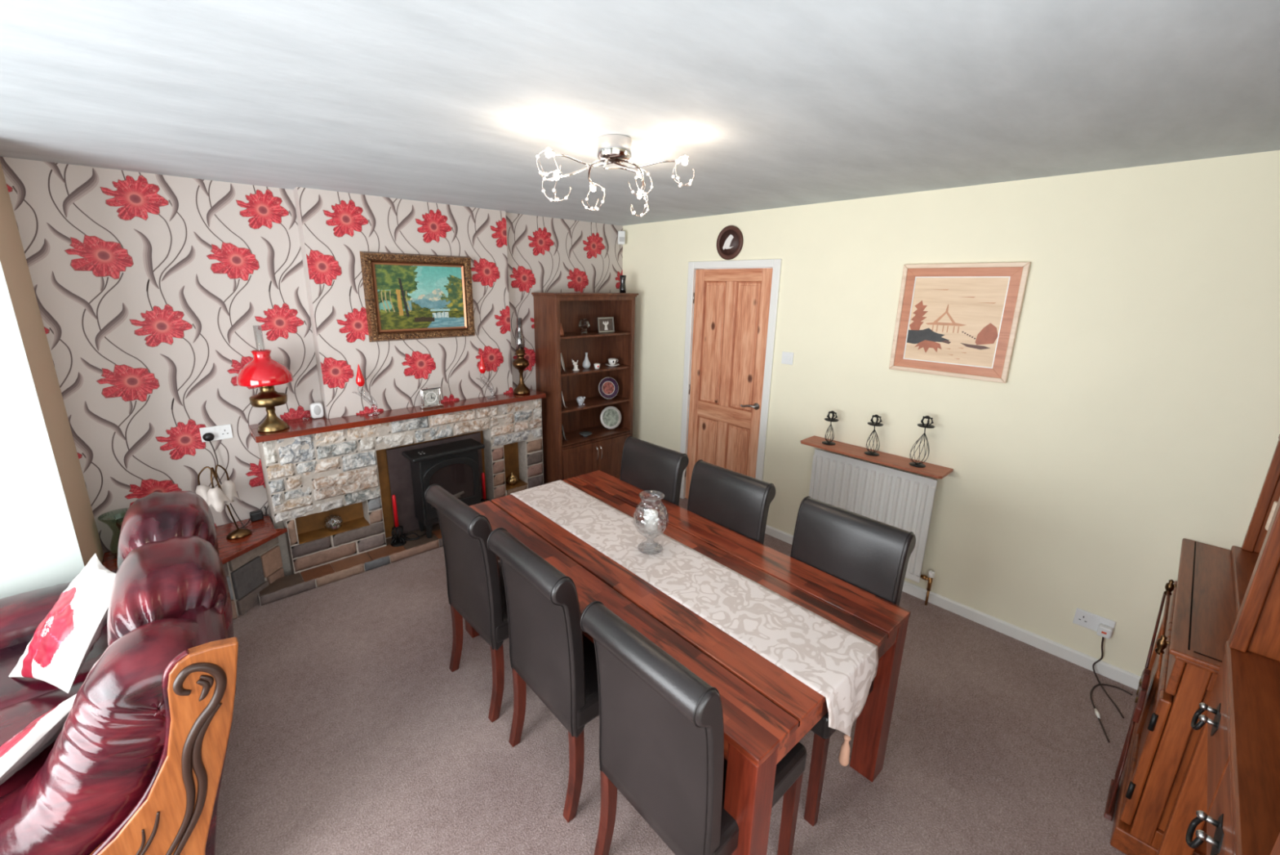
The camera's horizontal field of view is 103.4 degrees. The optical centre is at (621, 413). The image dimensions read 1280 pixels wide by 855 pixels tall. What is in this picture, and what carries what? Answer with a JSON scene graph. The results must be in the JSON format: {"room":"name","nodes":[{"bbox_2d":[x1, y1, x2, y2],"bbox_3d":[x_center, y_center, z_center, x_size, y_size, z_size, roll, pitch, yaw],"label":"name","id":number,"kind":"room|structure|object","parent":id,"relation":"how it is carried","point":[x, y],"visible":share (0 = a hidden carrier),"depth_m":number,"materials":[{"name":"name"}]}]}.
{"room":"dining room","nodes":[
{"label":"dining room","id":0,"kind":"room"},
{"bbox_2d":[0,161,103,598],"bbox_3d":[-3.383,0.167,1.863,1.800,2.380,0.760,-11,19,-40],"label":"window","id":1,"kind":"structure","parent":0,"point":[49,533],"depth_m":2.18,"materials":[{"name":"white glass"}]},
{"bbox_2d":[0,156,321,553],"bbox_3d":[-2.467,-0.110,3.010,1.135,2.380,0.202,-11,19,-40],"label":"wall","id":2,"kind":"structure","parent":0,"point":[152,291],"depth_m":2.76,"materials":[{"name":"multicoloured paper"}]},
{"bbox_2d":[199,423,233,442],"bbox_3d":[-2.396,0.118,2.989,0.146,0.086,0.012,-11,19,-40],"label":"double socket","id":3,"kind":"object","parent":2,"relation":"attached to","point":[224,431],"visible":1,"depth_m":2.99,"materials":[{"name":"white plastic"}]},
{"bbox_2d":[202,432,244,528],"bbox_3d":[-2.353,0.405,3.002,0.185,0.586,0.057,4,15,13],"label":"plug","id":4,"kind":"object","parent":2,"relation":"attached to","point":[209,437],"visible":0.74,"depth_m":2.96,"materials":[{"name":"black plastic"}]},
{"bbox_2d":[293,186,512,418],"bbox_3d":[-1.455,-0.274,3.716,1.342,2.380,0.202,-11,19,-40],"label":"wall","id":5,"kind":"structure","parent":0,"point":[334,227],"depth_m":3.39,"materials":[{"name":"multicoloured paper"}]},
{"bbox_2d":[360,251,475,342],"bbox_3d":[-1.370,-0.796,3.485,0.736,0.572,0.047,-11,19,-40],"label":"framed painting","id":6,"kind":"object","parent":5,"relation":"attached to","point":[407,296],"visible":1,"depth_m":3.46,"materials":[{"name":"multicoloured paint"}]},
{"bbox_2d":[505,212,622,391],"bbox_3d":[-0.530,-0.480,4.582,1.223,2.380,0.202,-11,19,-40],"label":"wall","id":7,"kind":"structure","parent":0,"point":[544,254],"depth_m":4.20,"materials":[{"name":"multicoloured paper"}]},
{"bbox_2d":[617,231,625,244],"bbox_3d":[-0.005,-1.584,4.572,0.064,0.116,0.068,-2,14,-10],"label":"sensor","id":8,"kind":"object","parent":7,"relation":"attached to","point":[621,234],"visible":1,"depth_m":4.54,"materials":[{"name":"white plastic"}]},
{"bbox_2d":[0,0,1279,226],"bbox_3d":[-0.588,-0.950,1.372,5.700,0.100,4.800,-11,19,-40],"label":"ceiling","id":9,"kind":"structure","parent":0,"point":[771,104],"depth_m":1.42,"materials":[{"name":"paint"}]},
{"bbox_2d":[535,133,694,217],"bbox_3d":[-0.043,-0.919,1.980,0.577,0.242,0.481,-2,14,-9],"label":"ceiling light","id":10,"kind":"object","parent":9,"relation":"attached to","point":[615,148],"visible":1,"depth_m":1.85,"materials":[{"name":"silver metal"}]},
{"bbox_2d":[214,497,1137,854],"bbox_3d":[-0.621,1.455,1.978,5.700,0.100,4.800,-11,19,-40],"label":"floor","id":11,"kind":"structure","parent":0,"point":[353,731],"depth_m":2.08,"materials":[{"name":"carpet"}]},
{"bbox_2d":[0,490,238,854],"bbox_3d":[-1.982,0.937,1.649,1.168,0.928,1.531,-11,19,-40],"label":"sofa","id":12,"kind":"object","parent":11,"relation":"on","point":[135,765],"visible":0.93,"depth_m":1.36,"materials":[{"name":"leather"}]},
{"bbox_2d":[0,693,76,784],"bbox_3d":[-1.685,0.929,1.448,0.293,0.210,0.375,6,15,18],"label":"cushion","id":13,"kind":"object","parent":12,"relation":"on","point":[40,733],"visible":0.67,"depth_m":1.40,"materials":[{"name":"white fabric"}]},
{"bbox_2d":[0,680,84,796],"bbox_3d":[-1.944,1.107,1.465,0.934,0.173,0.553,-11,19,-40],"label":"seat cushion","id":14,"kind":"object","parent":12,"relation":"on","point":[17,712],"depth_m":1.64,"materials":[{"name":"leather"}]},
{"bbox_2d":[0,622,108,708],"bbox_3d":[-2.295,1.006,1.851,0.933,0.173,0.549,-11,19,-40],"label":"seat cushion","id":15,"kind":"object","parent":12,"relation":"on","point":[13,690],"depth_m":1.81,"materials":[{"name":"leather"}]},
{"bbox_2d":[8,553,115,693],"bbox_3d":[-1.913,0.738,1.734,0.458,0.425,0.275,10,17,32],"label":"cushion","id":16,"kind":"object","parent":12,"relation":"on","point":[60,644],"visible":0.91,"depth_m":1.67,"materials":[{"name":"white fabric"}]},
{"bbox_2d":[117,490,219,568],"bbox_3d":[-1.904,0.633,2.134,0.328,0.574,0.592,-11,19,-40],"label":"cushion","id":17,"kind":"object","parent":12,"relation":"on","point":[156,516],"depth_m":1.99,"materials":[{"name":"leather"}]},
{"bbox_2d":[106,535,233,645],"bbox_3d":[-1.558,0.750,1.760,0.327,0.575,0.608,-11,19,-40],"label":"cushion","id":18,"kind":"object","parent":12,"relation":"on","point":[158,577],"depth_m":1.61,"materials":[{"name":"leather"}]},
{"bbox_2d":[102,514,287,618],"bbox_3d":[-2.347,0.949,2.868,0.804,0.400,0.568,-11,19,-40],"label":"table","id":19,"kind":"object","parent":11,"relation":"on","point":[251,562],"visible":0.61,"depth_m":2.93,"materials":[{"name":"brown wood"}]},
{"bbox_2d":[97,507,124,556],"bbox_3d":[-2.701,0.651,2.737,0.156,0.231,0.156,-11,19,-40],"label":"vase","id":20,"kind":"object","parent":19,"relation":"on","point":[111,521],"visible":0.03,"depth_m":2.68,"materials":[{"name":"green glass"}]},
{"bbox_2d":[195,464,251,539],"bbox_3d":[-2.296,0.509,2.903,0.215,0.436,0.171,2,14,3],"label":"lamp","id":21,"kind":"object","parent":19,"relation":"on","point":[215,496],"visible":0.95,"depth_m":2.86,"materials":[{"name":"white glass"}]},
{"bbox_2d":[249,506,266,521],"bbox_3d":[-2.278,0.630,3.168,0.086,0.073,0.079,-11,19,-40],"label":"power adapter","id":22,"kind":"object","parent":19,"relation":"on","point":[255,515],"visible":1,"depth_m":3.15,"materials":[{"name":"black plastic"}]},
{"bbox_2d":[248,388,546,604],"bbox_3d":[-1.468,0.457,3.649,2.063,0.995,0.412,-11,19,-40],"label":"fireplace","id":23,"kind":"object","parent":11,"relation":"on","point":[351,468],"visible":0.88,"depth_m":3.37,"materials":[{"name":"stone"}]},
{"bbox_2d":[236,324,293,432],"bbox_3d":[-2.072,-0.201,2.940,0.274,0.610,0.274,-11,19,-40],"label":"oil lamp","id":24,"kind":"object","parent":23,"relation":"on","point":[264,372],"visible":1,"depth_m":2.89,"materials":[{"name":"red glass"}]},
{"bbox_2d":[309,402,324,417],"bbox_3d":[-1.965,-0.017,3.256,0.072,0.100,0.048,-11,19,-40],"label":"air freshener","id":25,"kind":"object","parent":23,"relation":"on","point":[316,408],"visible":1,"depth_m":3.24,"materials":[{"name":"white plastic"}]},
{"bbox_2d":[313,404,320,414],"bbox_3d":[-1.952,-0.018,3.240,0.040,0.064,0.008,-11,19,-40],"label":"vent","id":26,"kind":"object","parent":25,"relation":"attached to","point":[317,408],"depth_m":3.24,"materials":[{"name":"grey plastic"}]},
{"bbox_2d":[324,514,342,531],"bbox_3d":[-1.894,0.720,3.319,0.112,0.100,0.112,-11,19,-40],"label":"glass globe","id":27,"kind":"object","parent":23,"relation":"in","point":[334,526],"visible":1,"depth_m":3.32,"materials":[{"name":"clear glass"}]},
{"bbox_2d":[355,364,376,415],"bbox_3d":[-1.684,-0.153,3.314,0.156,0.345,0.055,-11,19,-40],"label":"glass sculpture","id":28,"kind":"object","parent":23,"relation":"on","point":[360,380],"visible":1,"depth_m":3.26,"materials":[{"name":"red glass"}]},
{"bbox_2d":[248,388,546,442],"bbox_3d":[-1.450,-0.025,3.603,1.948,0.037,0.315,-11,19,-40],"label":"mantel shelf","id":29,"kind":"object","parent":23,"relation":"attached to","point":[298,428],"depth_m":3.34,"materials":[{"name":"brown wood"}]},
{"bbox_2d":[390,524,406,546],"bbox_3d":[-1.574,0.854,3.550,0.103,0.130,0.103,-4,15,-18],"label":"candle holder","id":30,"kind":"object","parent":23,"relation":"on","point":[400,541],"visible":1,"depth_m":3.54,"materials":[{"name":"black metal"}]},
{"bbox_2d":[391,494,399,526],"bbox_3d":[-1.571,0.672,3.504,0.026,0.242,0.026,-11,19,-40],"label":"taper candle","id":31,"kind":"object","parent":30,"relation":"in","point":[393,496],"visible":1,"depth_m":3.50,"materials":[{"name":"red wax"}]},
{"bbox_2d":[401,532,426,540],"bbox_3d":[-1.496,0.879,3.648,0.190,0.033,0.105,-2,15,-13],"label":"power cable","id":32,"kind":"object","parent":23,"relation":"on","point":[406,534],"visible":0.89,"depth_m":3.63,"materials":[{"name":"black plastic"}]},
{"bbox_2d":[419,386,443,408],"bbox_3d":[-1.352,-0.111,3.579,0.150,0.142,0.050,-11,19,-40],"label":"mantel clock","id":33,"kind":"object","parent":23,"relation":"on","point":[431,397],"visible":1,"depth_m":3.57,"materials":[{"name":"silver metal"}]},
{"bbox_2d":[401,438,484,537],"bbox_3d":[-1.288,0.554,3.731,0.530,0.630,0.223,-11,19,-40],"label":"electric stove","id":34,"kind":"object","parent":23,"relation":"on","point":[454,466],"visible":0.81,"depth_m":3.63,"materials":[{"name":"black metal"}]},
{"bbox_2d":[478,355,494,398],"bbox_3d":[-1.040,-0.281,3.853,0.157,0.345,0.055,-11,19,-40],"label":"glass sculpture","id":35,"kind":"object","parent":23,"relation":"on","point":[482,368],"visible":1,"depth_m":3.80,"materials":[{"name":"red glass"}]},
{"bbox_2d":[506,471,518,485],"bbox_3d":[-0.907,0.539,4.178,0.100,0.110,0.100,-11,19,-40],"label":"lidded pot","id":36,"kind":"object","parent":23,"relation":"in","point":[512,479],"visible":1,"depth_m":4.15,"materials":[{"name":"gold metal"}]},
{"bbox_2d":[512,318,530,395],"bbox_3d":[-0.806,-0.452,4.024,0.136,0.600,0.136,-11,19,-40],"label":"oil lamp","id":37,"kind":"object","parent":23,"relation":"on","point":[521,363],"visible":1,"depth_m":4.01,"materials":[{"name":"gold metal"}]},
{"bbox_3d":[-1.089,0.742,4.018,0.118,0.130,0.118,-11,19,-40],"label":"candle holder","id":38,"kind":"object","parent":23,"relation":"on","visible":0},
{"bbox_2d":[481,471,485,499],"bbox_3d":[-1.087,0.568,3.974,0.026,0.227,0.026,-11,19,-40],"label":"taper candle","id":39,"kind":"object","parent":38,"relation":"in","point":[482,473],"visible":1,"depth_m":3.96,"materials":[{"name":"red wax"}]},
{"bbox_2d":[424,484,508,722],"bbox_3d":[-0.534,0.796,2.386,0.559,0.980,0.452,-12,19,-41],"label":"dining chair","id":40,"kind":"object","parent":11,"relation":"on","point":[476,590],"visible":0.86,"depth_m":2.16,"materials":[{"name":"brown leather"}]},
{"bbox_2d":[487,527,599,822],"bbox_3d":[-0.150,0.904,1.980,0.559,0.980,0.452,-11,18,-40],"label":"dining chair","id":41,"kind":"object","parent":11,"relation":"on","point":[549,651],"visible":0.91,"depth_m":1.76,"materials":[{"name":"brown leather"}]},
{"bbox_2d":[531,292,638,484],"bbox_3d":[-0.303,-0.148,4.486,0.877,1.788,0.358,-11,19,-40],"label":"bookcase","id":42,"kind":"object","parent":11,"relation":"on","point":[602,450],"visible":0.71,"depth_m":4.47,"materials":[{"name":"brown wood"}]},
{"bbox_2d":[560,322,564,336],"bbox_3d":[-0.495,-0.674,4.081,0.060,0.105,0.060,-11,19,-40],"label":"ornament","id":43,"kind":"object","parent":42,"relation":"on","point":[562,333],"visible":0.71,"depth_m":4.07,"materials":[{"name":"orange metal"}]},
{"bbox_2d":[560,391,565,408],"bbox_3d":[-0.490,-0.112,4.247,0.084,0.152,0.124,-11,19,-40],"label":"plate","id":44,"kind":"object","parent":42,"relation":"on","point":[562,395],"visible":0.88,"depth_m":4.20,"materials":[{"name":"white ceramic"}]},
{"bbox_2d":[560,352,566,372],"bbox_3d":[-0.486,-0.415,4.169,0.102,0.164,0.126,-11,19,-40],"label":"plate","id":45,"kind":"object","parent":42,"relation":"on","point":[562,357],"visible":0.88,"depth_m":4.20,"materials":[{"name":"white ceramic"}]},
{"bbox_2d":[561,423,565,440],"bbox_3d":[-0.494,0.169,4.318,0.084,0.152,0.124,-11,19,-40],"label":"plate","id":46,"kind":"object","parent":42,"relation":"on","point":[562,429],"visible":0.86,"depth_m":4.28,"materials":[{"name":"grey ceramic"}]},
{"bbox_2d":[571,359,579,370],"bbox_3d":[-0.393,-0.413,4.299,0.062,0.099,0.060,1,14,1],"label":"figurine","id":47,"kind":"object","parent":42,"relation":"on","point":[575,363],"visible":1,"depth_m":4.29,"materials":[{"name":"white ceramic"}]},
{"bbox_2d":[576,395,585,405],"bbox_3d":[-0.359,-0.107,4.396,0.082,0.077,0.072,-11,19,-40],"label":"pot","id":48,"kind":"object","parent":42,"relation":"on","point":[580,399],"visible":1,"depth_m":4.37,"materials":[{"name":"white ceramic"}]},
{"bbox_2d":[579,431,592,436],"bbox_3d":[-0.320,0.192,4.483,0.116,0.033,0.116,-11,19,-40],"label":"dish","id":49,"kind":"object","parent":42,"relation":"on","point":[585,433],"visible":1,"depth_m":4.50,"materials":[{"name":"grey"}]},
{"bbox_2d":[582,352,591,368],"bbox_3d":[-0.309,-0.460,4.417,0.072,0.135,0.072,-11,19,-40],"label":"bud vase","id":50,"kind":"object","parent":42,"relation":"on","point":[586,363],"visible":1,"depth_m":4.40,"materials":[{"name":"white ceramic"}]},
{"bbox_2d":[594,363,599,368],"bbox_3d":[-0.216,-0.407,4.399,0.054,0.045,0.054,-11,19,-40],"label":"egg cup","id":51,"kind":"object","parent":42,"relation":"on","point":[597,366],"visible":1,"depth_m":4.38,"materials":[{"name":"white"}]},
{"bbox_2d":[596,316,614,333],"bbox_3d":[-0.140,-0.777,4.449,0.180,0.132,0.027,-11,19,-40],"label":"photo frame","id":52,"kind":"object","parent":42,"relation":"on","point":[606,324],"visible":1,"depth_m":4.45,"materials":[{"name":"silver metal"}]},
{"bbox_2d":[599,318,613,331],"bbox_3d":[-0.143,-0.777,4.452,0.156,0.104,0.016,-11,19,-40],"label":"picture","id":53,"kind":"object","parent":52,"relation":"attached to","point":[605,324],"depth_m":4.45},
{"bbox_2d":[598,377,618,399],"bbox_3d":[-0.128,-0.224,4.607,0.188,0.204,0.098,-11,19,-40],"label":"plate","id":54,"kind":"object","parent":42,"relation":"on","point":[608,387],"visible":1,"depth_m":4.60,"materials":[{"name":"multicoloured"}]},
{"bbox_2d":[600,406,621,430],"bbox_3d":[-0.108,0.046,4.694,0.202,0.218,0.100,-11,19,-40],"label":"plate","id":55,"kind":"object","parent":42,"relation":"on","point":[611,416],"visible":1,"depth_m":4.69,"materials":[{"name":"white ceramic"}]},
{"bbox_2d":[605,358,619,366],"bbox_3d":[-0.084,-0.455,4.555,0.131,0.065,0.128,-11,19,-40],"label":"teacup","id":56,"kind":"object","parent":42,"relation":"on","point":[612,362],"visible":1,"depth_m":4.53,"materials":[{"name":"white ceramic"}]},
{"bbox_2d":[608,358,617,364],"bbox_3d":[-0.075,-0.462,4.562,0.106,0.056,0.078,-11,19,-40],"label":"cup","id":57,"kind":"object","parent":56,"relation":"on","point":[611,361],"depth_m":4.53,"materials":[{"name":"white ceramic"}]},
{"bbox_2d":[619,275,626,293],"bbox_3d":[0.008,-1.130,4.433,0.060,0.150,0.060,-11,19,-40],"label":"vase","id":58,"kind":"object","parent":42,"relation":"on","point":[623,277],"visible":1,"depth_m":4.41,"materials":[{"name":"black ceramic"}]},
{"bbox_2d":[619,435,688,506],"bbox_3d":[0.010,0.689,2.841,0.559,0.980,0.452,-12,19,-41],"label":"dining chair","id":59,"kind":"object","parent":11,"relation":"on","point":[653,468],"visible":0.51,"depth_m":2.83,"materials":[{"name":"brown leather"}]},
{"bbox_2d":[464,470,911,854],"bbox_3d":[0.093,0.958,2.314,0.935,0.719,1.850,-11,18,-39],"label":"dining table","id":60,"kind":"object","parent":11,"relation":"on","point":[767,710],"visible":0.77,"depth_m":1.85,"materials":[{"name":"red wood"}]},
{"bbox_2d":[510,479,878,765],"bbox_3d":[0.114,0.775,2.267,0.333,0.347,1.889,-11,18,-39],"label":"table runner","id":61,"kind":"object","parent":60,"relation":"on","point":[838,664],"visible":0.98,"depth_m":1.86,"materials":[{"name":"beige fabric"}]},
{"bbox_2d":[633,491,669,554],"bbox_3d":[0.127,0.477,2.210,0.156,0.256,0.156,-11,19,-40],"label":"hurricane vase","id":62,"kind":"object","parent":61,"relation":"on","point":[661,498],"visible":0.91,"depth_m":2.20,"materials":[{"name":"clear glass"}]},
{"bbox_2d":[644,508,657,534],"bbox_3d":[0.127,0.469,2.208,0.062,0.102,0.062,-11,19,-40],"label":"pillar candle","id":63,"kind":"object","parent":62,"relation":"in","point":[651,515],"visible":1,"depth_m":2.19,"materials":[{"name":"white wax"}]},
{"bbox_2d":[580,600,806,854],"bbox_3d":[0.226,1.017,1.552,0.559,0.980,0.452,-11,18,-40],"label":"dining chair","id":64,"kind":"object","parent":11,"relation":"on","point":[661,726],"visible":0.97,"depth_m":1.34,"materials":[{"name":"brown leather"}]},
{"bbox_2d":[687,459,775,544],"bbox_3d":[0.362,0.794,2.444,0.559,0.980,0.452,-11,19,-40],"label":"dining chair","id":65,"kind":"object","parent":11,"relation":"on","point":[738,502],"visible":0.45,"depth_m":2.44,"materials":[{"name":"brown leather"}]},
{"bbox_2d":[790,496,915,826],"bbox_3d":[0.751,0.910,2.003,0.559,0.980,0.452,-11,18,-39],"label":"dining chair","id":66,"kind":"object","parent":11,"relation":"on","point":[871,555],"visible":0.47,"depth_m":1.97,"materials":[{"name":"brown leather"}]},
{"bbox_2d":[1089,636,1132,742],"bbox_3d":[2.227,1.251,2.303,0.495,0.214,0.154,-11,19,-40],"label":"cable","id":67,"kind":"object","parent":11,"relation":"on","point":[1096,712],"visible":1,"depth_m":2.41,"materials":[{"name":"brown plastic"}]},
{"bbox_2d":[1103,592,1165,820],"bbox_3d":[2.051,1.122,2.005,0.761,0.603,0.022,-11,19,-40],"label":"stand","id":68,"kind":"object","parent":11,"relation":"on","point":[1141,691],"visible":0.99,"depth_m":1.89,"materials":[{"name":"brown wood"}]},
{"bbox_2d":[1110,434,1279,854],"bbox_3d":[2.248,0.479,1.666,1.094,2.020,0.528,-11,19,-40],"label":"dresser","id":69,"kind":"object","parent":11,"relation":"on","point":[1202,606],"visible":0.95,"depth_m":1.69,"materials":[{"name":"brown wood"}]},
{"bbox_2d":[1155,497,1279,854],"bbox_3d":[1.459,0.638,0.935,1.045,2.050,0.450,-11,19,-40],"label":"dresser","id":70,"kind":"object","parent":11,"relation":"on","point":[1230,783],"visible":1,"depth_m":1.24,"materials":[{"name":"brown wood"}]},
{"bbox_2d":[1225,640,1279,854],"bbox_3d":[1.469,0.773,0.956,1.045,0.022,0.415,-11,19,-40],"label":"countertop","id":71,"kind":"structure","parent":70,"relation":"on","point":[1253,679],"depth_m":1.09,"materials":[{"name":"brown wood"}]},
{"bbox_2d":[622,150,1279,675],"bbox_3d":[1.472,-0.152,3.393,0.150,2.380,4.700,-11,19,-40],"label":"wall","id":72,"kind":"structure","parent":0,"point":[1135,415],"depth_m":2.52,"materials":[{"name":"beige paint"}]},
{"bbox_2d":[684,267,773,498],"bbox_3d":[0.813,-0.128,4.052,0.090,1.980,0.725,-11,19,-40],"label":"door","id":73,"kind":"structure","parent":72,"relation":"in","point":[731,307],"depth_m":3.99,"materials":[{"name":"brown wood"}]},
{"bbox_2d":[716,225,743,259],"bbox_3d":[0.802,-1.271,3.775,0.022,0.245,0.240,-11,19,-40],"label":"oval plaque","id":74,"kind":"object","parent":72,"relation":"attached to","point":[730,241],"visible":1,"depth_m":3.77,"materials":[{"name":"brown wood"}]},
{"bbox_2d":[680,258,782,498],"bbox_3d":[0.853,-0.160,4.075,0.138,2.045,0.841,-11,19,-40],"label":"trim","id":75,"kind":"structure","parent":72,"relation":"attached to","point":[775,264],"depth_m":3.84,"materials":[{"name":"white wood"}]},
{"bbox_2d":[781,351,793,364],"bbox_3d":[1.167,-0.387,3.565,0.014,0.086,0.088,-11,19,-40],"label":"light switch","id":76,"kind":"object","parent":72,"relation":"attached to","point":[787,357],"visible":1,"depth_m":3.56,"materials":[{"name":"white plastic"}]},
{"bbox_2d":[808,448,937,604],"bbox_3d":[1.600,0.701,3.258,0.090,0.795,0.812,-11,19,-40],"label":"radiator","id":77,"kind":"object","parent":72,"relation":"attached to","point":[900,499],"visible":0.55,"depth_m":3.14,"materials":[{"name":"white metal"}]},
{"bbox_2d":[800,435,953,478],"bbox_3d":[1.541,0.260,3.138,0.199,0.017,0.850,-11,19,-40],"label":"shelf","id":78,"kind":"object","parent":72,"relation":"attached to","point":[932,470],"visible":0.98,"depth_m":3.06,"materials":[{"name":"brown wood"}]},
{"bbox_2d":[822,410,839,444],"bbox_3d":[1.365,0.093,3.304,0.088,0.220,0.088,-11,19,-40],"label":"candlestick","id":79,"kind":"object","parent":78,"relation":"on","point":[828,419],"visible":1,"depth_m":3.30,"materials":[{"name":"black metal"}]},
{"bbox_2d":[864,414,883,456],"bbox_3d":[1.547,0.131,3.101,0.088,0.250,0.090,-11,19,-40],"label":"candlestick","id":80,"kind":"object","parent":78,"relation":"on","point":[877,423],"visible":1,"depth_m":3.09,"materials":[{"name":"black metal"}]},
{"bbox_2d":[909,415,934,467],"bbox_3d":[1.724,0.159,2.902,0.092,0.298,0.102,-11,19,-40],"label":"candlestick","id":81,"kind":"object","parent":78,"relation":"on","point":[922,424],"visible":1,"depth_m":2.89,"materials":[{"name":"black metal"}]},
{"bbox_2d":[764,524,1141,689],"bbox_3d":[1.963,1.146,3.000,0.015,0.068,2.683,-11,19,-40],"label":"baseboard","id":82,"kind":"structure","parent":72,"relation":"attached to","point":[1126,677],"depth_m":2.76,"materials":[{"name":"white wood"}]},
{"bbox_2d":[888,262,1031,382],"bbox_3d":[1.816,-0.505,2.772,0.026,0.607,0.582,-11,19,-40],"label":"picture","id":83,"kind":"object","parent":72,"relation":"attached to","point":[960,320],"visible":1,"depth_m":2.75,"materials":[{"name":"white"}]},
{"bbox_2d":[1072,607,1115,636],"bbox_3d":[2.354,1.043,2.521,0.012,0.086,0.146,-11,19,-40],"label":"double socket","id":84,"kind":"object","parent":72,"relation":"attached to","point":[1084,618],"visible":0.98,"depth_m":2.53,"materials":[{"name":"white plastic"}]},
{"bbox_2d":[1096,623,1112,639],"bbox_3d":[2.367,1.069,2.478,0.036,0.053,0.050,-11,19,-40],"label":"plug","id":85,"kind":"object","parent":84,"relation":"attached to","point":[1103,630],"visible":1,"depth_m":2.47,"materials":[{"name":"white plastic"}]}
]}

